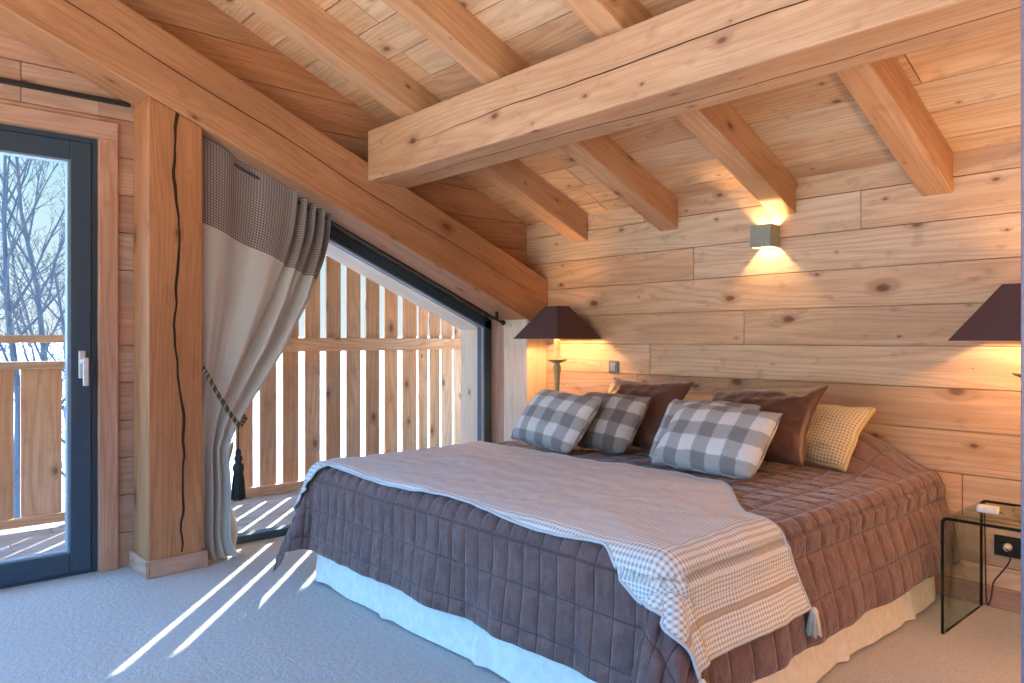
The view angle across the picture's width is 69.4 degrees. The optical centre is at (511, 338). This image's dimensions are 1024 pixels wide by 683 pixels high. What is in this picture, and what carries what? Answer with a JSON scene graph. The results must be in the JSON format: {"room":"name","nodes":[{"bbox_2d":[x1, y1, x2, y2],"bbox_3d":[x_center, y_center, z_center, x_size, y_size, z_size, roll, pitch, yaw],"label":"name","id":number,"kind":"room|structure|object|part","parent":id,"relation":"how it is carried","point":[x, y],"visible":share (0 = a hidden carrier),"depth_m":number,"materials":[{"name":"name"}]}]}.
{"room":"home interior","nodes":[
{"label":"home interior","id":0,"kind":"room"},
{"bbox_2d":[0,28,493,570],"bbox_3d":[-2.324,-0.804,3.908,6.150,4.007,0.403,0,0,-42],"label":"wall","id":1,"kind":"structure","parent":0,"point":[20,61],"depth_m":3.88,"materials":[{"name":"brown wood"}]},
{"bbox_2d":[0,124,96,588],"bbox_3d":[-3.294,0.084,2.821,3.055,2.232,0.162,0,0,-42],"label":"door","id":2,"kind":"structure","parent":1,"relation":"in","point":[79,154],"depth_m":3.74,"materials":[{"name":"metal"}]},
{"bbox_3d":[-2.170,0.149,3.748,0.039,0.178,0.044,0,0,-42],"label":"handle","id":3,"kind":"part","parent":2,"relation":"part of","materials":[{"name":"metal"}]},
{"bbox_2d":[0,103,117,572],"bbox_3d":[-3.262,0.039,2.784,3.233,2.322,0.024,0,0,-42],"label":"trim","id":4,"kind":"structure","parent":1,"relation":"attached to","point":[106,133],"depth_m":3.81,"materials":[{"name":"brown wood"}]},
{"bbox_2d":[0,77,130,107],"bbox_3d":[-2.941,-1.231,3.060,2.500,0.022,0.028,0,0,-42],"label":"rail","id":5,"kind":"object","parent":1,"relation":"attached to","point":[13,82],"visible":1,"depth_m":3.68,"materials":[{"name":"black metal"}]},
{"bbox_2d":[236,227,490,544],"bbox_3d":[-1.012,0.049,4.901,2.230,2.303,0.088,0,0,-42],"label":"window","id":6,"kind":"structure","parent":1,"relation":"in","point":[341,241],"depth_m":5.29,"materials":[{"name":"metal"}]},
{"bbox_2d":[326,224,484,443],"bbox_3d":[-1.123,-0.045,5.055,2.210,2.489,0.290,0,0,-42],"label":"trim","id":7,"kind":"structure","parent":1,"relation":"attached to","point":[468,330],"depth_m":5.64,"materials":[{"name":"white wood"}]},
{"bbox_2d":[491,320,503,442],"bbox_3d":[-0.074,0.528,5.652,0.170,1.344,0.220,0,0,-42],"label":"trim","id":8,"kind":"structure","parent":1,"relation":"attached to","point":[497,330],"depth_m":5.56,"materials":[{"name":"brown wood"}]},
{"bbox_2d":[119,0,526,265],"bbox_3d":[-2.275,-1.564,3.763,6.030,2.611,0.423,0,0,-42],"label":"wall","id":9,"kind":"structure","parent":0,"point":[201,25],"depth_m":4.40,"materials":[{"name":"brown wood"}]},
{"bbox_2d":[0,0,546,320],"bbox_3d":[-1.658,-1.286,3.972,4.829,2.447,0.370,0,0,-42],"label":"beam","id":10,"kind":"structure","parent":9,"relation":"attached to","point":[109,44],"depth_m":4.11,"materials":[{"name":"brown wood"}]},
{"bbox_2d":[234,163,505,324],"bbox_3d":[-0.871,-0.580,4.703,2.202,0.960,0.040,0,0,-42],"label":"curtain rod","id":11,"kind":"object","parent":10,"relation":"attached to","point":[502,322],"visible":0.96,"depth_m":4.82,"materials":[{"name":"black metal"}]},
{"bbox_2d":[202,136,330,559],"bbox_3d":[-1.400,0.045,4.223,0.775,2.285,0.180,0,0,-42],"label":"curtain","id":12,"kind":"object","parent":11,"relation":"hanging from","point":[264,252],"visible":0.94,"depth_m":4.11,"materials":[{"name":"grey fabric"}]},
{"bbox_2d":[202,366,247,501],"bbox_3d":[-1.574,0.506,4.027,0.273,0.729,0.243,0,0,-42],"label":"tieback","id":13,"kind":"object","parent":12,"relation":"attached to","point":[238,481],"visible":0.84,"depth_m":3.98,"materials":[{"name":"fabric"}]},
{"bbox_3d":[-1.480,0.537,4.000,0.009,0.125,0.015,0,0,-20],"label":"cord","id":14,"kind":"part","parent":13,"relation":"part of","materials":[{"name":"fabric"}]},
{"bbox_2d":[0,536,1020,682],"bbox_3d":[-0.168,1.260,1.447,6.080,0.120,6.380,0,0,-42],"label":"floor","id":15,"kind":"structure","parent":0,"point":[233,619],"depth_m":2.98,"materials":[{"name":"fabric"}]},
{"bbox_2d":[129,97,207,578],"bbox_3d":[-1.812,-0.010,3.901,0.305,2.420,0.294,0,0,-42],"label":"timber post","id":16,"kind":"object","parent":15,"relation":"on","point":[167,145],"visible":1,"depth_m":3.81,"materials":[{"name":"brown wood"}]},
{"bbox_2d":[504,319,546,440],"bbox_3d":[0.097,0.529,5.484,0.199,1.341,0.258,0,0,-42],"label":"timber post","id":17,"kind":"object","parent":15,"relation":"on","point":[525,360],"visible":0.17,"depth_m":5.41,"materials":[{"name":"brown wood"}]},
{"bbox_2d":[316,554,935,682],"bbox_3d":[0.500,0.929,3.554,2.118,0.542,2.227,0,0,-42],"label":"bed","id":18,"kind":"object","parent":15,"relation":"on","point":[462,636],"visible":0.23,"depth_m":2.84,"materials":[{"name":"white fabric"}]},
{"bbox_2d":[273,432,959,682],"bbox_3d":[0.467,0.801,3.507,2.286,0.712,2.466,0,0,-42],"label":"bedspread","id":19,"kind":"object","parent":18,"relation":"on","point":[860,538],"visible":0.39,"depth_m":2.74,"materials":[{"name":"brown fabric"}]},
{"bbox_2d":[511,389,601,453],"bbox_3d":[0.236,0.450,4.138,0.278,0.314,0.550,0,0,-33],"label":"cushion","id":20,"kind":"object","parent":19,"relation":"on","point":[556,421],"visible":1,"depth_m":4.01,"materials":[{"name":"grey fabric"}]},
{"bbox_2d":[293,441,821,682],"bbox_3d":[0.094,0.793,3.187,1.130,0.414,2.438,0,0,-42],"label":"throw blanket","id":21,"kind":"object","parent":19,"relation":"on","point":[720,576],"visible":0.93,"depth_m":2.43,"materials":[{"name":"fabric"}]},
{"bbox_2d":[576,392,651,452],"bbox_3d":[0.509,0.453,4.081,0.263,0.301,0.506,0,0,-38],"label":"cushion","id":22,"kind":"object","parent":19,"relation":"on","point":[619,417],"visible":0.72,"depth_m":3.93,"materials":[{"name":"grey fabric"}]},
{"bbox_2d":[606,377,693,450],"bbox_3d":[0.692,0.416,4.189,0.306,0.365,0.608,0,0,-38],"label":"cushion","id":23,"kind":"object","parent":19,"relation":"on","point":[662,394],"visible":0.48,"depth_m":4.03,"materials":[{"name":"brown fabric"}]},
{"bbox_2d":[683,394,713,400],"bbox_3d":[1.007,0.467,4.202,0.201,0.318,0.483,0,0,-42],"label":"cushion","id":24,"kind":"object","parent":19,"relation":"on","point":[688,396],"visible":0.02,"depth_m":4.21,"materials":[{"name":"beige fabric"}]},
{"bbox_2d":[649,399,761,457],"bbox_3d":[0.920,0.449,3.564,0.265,0.303,0.510,0,0,-42],"label":"cushion","id":25,"kind":"object","parent":19,"relation":"on","point":[674,405],"visible":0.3,"depth_m":3.65,"materials":[{"name":"grey fabric"}]},
{"bbox_2d":[651,403,781,479],"bbox_3d":[0.907,0.450,3.318,0.299,0.291,0.540,0,0,-42],"label":"cushion","id":26,"kind":"object","parent":19,"relation":"on","point":[722,441],"visible":1,"depth_m":3.21,"materials":[{"name":"grey fabric"}]},
{"bbox_2d":[712,385,828,465],"bbox_3d":[1.186,0.415,3.612,0.354,0.390,0.643,0,0,-42],"label":"cushion","id":27,"kind":"object","parent":19,"relation":"on","point":[797,407],"visible":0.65,"depth_m":3.45,"materials":[{"name":"brown fabric"}]},
{"bbox_2d":[804,404,875,471],"bbox_3d":[1.458,0.459,3.634,0.289,0.290,0.527,0,0,-39],"label":"cushion","id":28,"kind":"object","parent":19,"relation":"on","point":[834,432],"visible":0.49,"depth_m":3.48,"materials":[{"name":"beige fabric"}]},
{"bbox_2d":[941,500,1020,633],"bbox_3d":[2.095,0.961,2.990,0.490,0.478,0.504,0,0,-42],"label":"bedside table","id":29,"kind":"object","parent":15,"relation":"on","point":[981,524],"visible":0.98,"depth_m":3.01,"materials":[{"name":"clear glass"}]},
{"bbox_2d":[948,283,1020,517],"bbox_3d":[2.107,0.249,2.998,0.470,0.945,0.470,0,0,-42],"label":"table lamp","id":30,"kind":"object","parent":29,"relation":"on","point":[998,318],"visible":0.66,"depth_m":2.95,"materials":[{"name":"brown fabric"}]},
{"bbox_3d":[2.107,-0.108,2.998,0.470,0.230,0.470,0,0,-42],"label":"lamp shade","id":31,"kind":"part","parent":30,"relation":"part of","materials":[{"name":"fabric"}]},
{"bbox_2d":[976,504,1003,514],"bbox_3d":[1.979,0.706,3.063,0.037,0.031,0.096,0,0,-42],"label":"alarm clock","id":32,"kind":"object","parent":29,"relation":"on","point":[990,509],"visible":1,"depth_m":3.05,"materials":[{"name":"white plastic"}]},
{"bbox_2d":[1021,0,1023,682],"bbox_3d":[1.203,-0.105,1.692,0.050,2.610,0.056,0,0,-42],"label":"door frame","id":33,"kind":"structure","parent":15,"relation":"on","point":[1022,1],"depth_m":1.69,"materials":[{"name":"grey paint"}]},
{"bbox_3d":[0.220,0.961,5.129,0.430,0.478,0.424,0,0,-42],"label":"bedside table","id":34,"kind":"object","parent":15,"relation":"on","visible":0},
{"bbox_2d":[513,306,600,390],"bbox_3d":[0.307,0.249,5.054,0.426,0.945,0.426,0,0,-42],"label":"table lamp","id":35,"kind":"object","parent":34,"relation":"on","point":[556,323],"visible":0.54,"depth_m":4.97,"materials":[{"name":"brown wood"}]},
{"bbox_3d":[0.307,-0.112,5.054,0.426,0.222,0.426,0,0,-42],"label":"lamp shade","id":36,"kind":"part","parent":35,"relation":"part of","materials":[{"name":"fabric"}]},
{"bbox_2d":[208,0,1020,224],"bbox_3d":[-0.389,-1.906,2.672,4.983,2.152,8.700,0,0,-42],"label":"ceiling","id":37,"kind":"structure","parent":0,"point":[970,86],"depth_m":3.64,"materials":[{"name":"brown wood"}]},
{"bbox_2d":[238,0,586,242],"bbox_3d":[-1.316,-1.766,3.590,4.829,2.168,0.135,0,0,-42],"label":"rafter","id":38,"kind":"object","parent":37,"relation":"attached to","point":[304,22],"visible":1,"depth_m":4.06,"materials":[{"name":"brown wood"}]},
{"bbox_2d":[382,0,676,230],"bbox_3d":[-0.816,-1.766,3.031,4.829,2.168,0.135,0,0,-42],"label":"rafter","id":39,"kind":"object","parent":37,"relation":"attached to","point":[447,24],"visible":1,"depth_m":3.66,"materials":[{"name":"brown wood"}]},
{"bbox_2d":[562,0,795,215],"bbox_3d":[-0.302,-1.766,2.458,4.829,2.168,0.135,0,0,-42],"label":"rafter","id":40,"kind":"object","parent":37,"relation":"attached to","point":[719,127],"visible":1,"depth_m":3.62,"materials":[{"name":"brown wood"}]},
{"bbox_2d":[836,56,952,195],"bbox_3d":[0.210,-1.766,1.886,4.829,2.168,0.135,0,0,-42],"label":"rafter","id":41,"kind":"object","parent":37,"relation":"attached to","point":[882,89],"visible":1,"depth_m":3.15,"materials":[{"name":"brown wood"}]},
{"bbox_2d":[525,141,1020,591],"bbox_3d":[2.140,0.120,3.459,0.143,2.160,6.300,0,0,-42],"label":"wall","id":42,"kind":"structure","parent":0,"point":[865,290],"depth_m":3.81,"materials":[{"name":"brown wood"}]},
{"bbox_2d":[609,360,617,372],"bbox_3d":[0.680,0.186,4.971,0.012,0.084,0.080,0,0,-42],"label":"light switch","id":43,"kind":"object","parent":42,"relation":"attached to","point":[613,364],"visible":1,"depth_m":4.96,"materials":[{"name":"grey plastic"}]},
{"bbox_2d":[750,223,779,248],"bbox_3d":[1.401,-0.567,4.098,0.104,0.123,0.122,0,0,-42],"label":"wall sconce","id":44,"kind":"object","parent":42,"relation":"attached to","point":[763,236],"visible":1,"depth_m":4.06,"materials":[{"name":"grey metal"}]},
{"bbox_2d":[935,574,1020,612],"bbox_3d":[2.203,1.154,3.268,0.018,0.092,5.930,0,0,-42],"label":"baseboard","id":45,"kind":"structure","parent":42,"relation":"attached to","point":[1002,598],"depth_m":3.36,"materials":[{"name":"brown wood"}]},
{"bbox_2d":[984,503,1012,605],"bbox_3d":[2.150,0.961,3.277,0.061,0.461,0.118,0,0,-42],"label":"lamp cord","id":46,"kind":"object","parent":42,"relation":"attached to","point":[1007,547],"visible":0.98,"depth_m":3.29,"materials":[{"name":"plastic"}]},
{"bbox_2d":[994,534,1020,558],"bbox_3d":[2.214,0.920,3.257,0.013,0.090,0.160,0,0,-42],"label":"wall socket","id":47,"kind":"object","parent":42,"relation":"attached to","point":[999,540],"visible":0.84,"depth_m":3.28,"materials":[{"name":"black plastic"}]},
{"label":"outside","id":48,"kind":"structure","parent":0,"visible":0},
{"bbox_2d":[0,336,452,511],"bbox_3d":[-49.781,1.622,70.594,200.000,5.343,160.000,0,0,-42],"label":"snow slope","id":49,"kind":"structure","parent":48,"point":[322,353],"depth_m":36.35,"materials":[{"name":"white snow"}]},
{"bbox_2d":[0,211,64,476],"bbox_3d":[-8.128,0.842,13.240,2.880,7.325,2.776,0,0,31],"label":"bare tree","id":50,"kind":"object","parent":49,"relation":"on","point":[58,303],"visible":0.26,"depth_m":13.51,"materials":[{"name":"grey plant"}]},
{"bbox_2d":[0,243,64,517],"bbox_3d":[-7.290,1.487,10.554,2.656,6.044,3.195,0,0,-42],"label":"bare tree","id":51,"kind":"object","parent":49,"relation":"on","point":[21,310],"visible":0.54,"depth_m":10.27,"materials":[{"name":"grey plant"}]},
{"bbox_2d":[0,155,64,517],"bbox_3d":[-8.656,-0.718,13.819,3.730,10.441,4.296,0,0,20],"label":"bare tree","id":52,"kind":"object","parent":49,"relation":"on","point":[6,169],"visible":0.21,"depth_m":13.35,"materials":[{"name":"grey plant"}]},
{"bbox_2d":[0,155,64,360],"bbox_3d":[-11.622,-1.303,18.354,4.513,11.638,5.074,0,0,-42],"label":"bare tree","id":53,"kind":"object","parent":49,"relation":"on","point":[42,332],"visible":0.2,"depth_m":17.87,"materials":[{"name":"grey plant"}]},
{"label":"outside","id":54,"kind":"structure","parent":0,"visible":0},
{"bbox_2d":[0,490,300,559],"bbox_3d":[-2.069,1.246,4.859,7.000,0.083,1.240,0,0,-42],"label":"deck","id":55,"kind":"object","parent":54,"point":[271,510],"visible":0.14,"depth_m":4.78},
{"bbox_2d":[0,335,64,529],"bbox_3d":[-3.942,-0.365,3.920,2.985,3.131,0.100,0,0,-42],"label":"balcony railing","id":56,"kind":"object","parent":55,"relation":"on","point":[40,381],"visible":0.41,"depth_m":4.71,"materials":[{"name":"brown wood"}]},
{"bbox_3d":[-3.913,1.153,3.906,2.780,0.055,0.040,0,0,-42],"label":"rail","id":57,"kind":"part","parent":56,"relation":"part of","materials":[{"name":"brown wood"}]},
{"bbox_3d":[-3.936,0.000,3.932,2.780,0.050,0.050,0,0,-42],"label":"rail","id":58,"kind":"part","parent":56,"relation":"part of","materials":[{"name":"brown wood"}]},
{"bbox_3d":[-3.936,0.168,3.932,2.780,0.050,0.090,0,0,-42],"label":"rail","id":59,"kind":"part","parent":56,"relation":"part of","materials":[{"name":"brown wood"}]},
{"bbox_2d":[235,255,460,497],"bbox_3d":[-1.391,-0.324,6.180,3.828,3.049,0.065,0,0,-42],"label":"slatted screen","id":60,"kind":"object","parent":55,"relation":"on","point":[311,344],"visible":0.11,"depth_m":6.23,"materials":[{"name":"brown wood"}]},
{"bbox_3d":[-1.383,1.165,6.171,3.828,0.070,0.040,0,0,-42],"label":"rail","id":61,"kind":"part","parent":60,"relation":"part of","materials":[{"name":"brown wood"}]},
{"bbox_3d":[-1.383,0.045,6.171,3.828,0.109,0.040,0,0,-42],"label":"rail","id":62,"kind":"part","parent":60,"relation":"part of","materials":[{"name":"brown wood"}]},
{"bbox_3d":[1.989,-0.825,-1.000,6.030,4.050,0.143,0,0,-42],"label":"wall","id":63,"kind":"structure","parent":0,"visible":0},
{"bbox_2d":[368,0,1020,187],"bbox_3d":[1.215,-1.111,2.386,0.307,0.309,5.935,0,0,-42],"label":"cross beam","id":64,"kind":"structure","parent":63,"relation":"attached to","point":[697,54],"depth_m":2.90,"materials":[{"name":"brown wood"}]}
]}

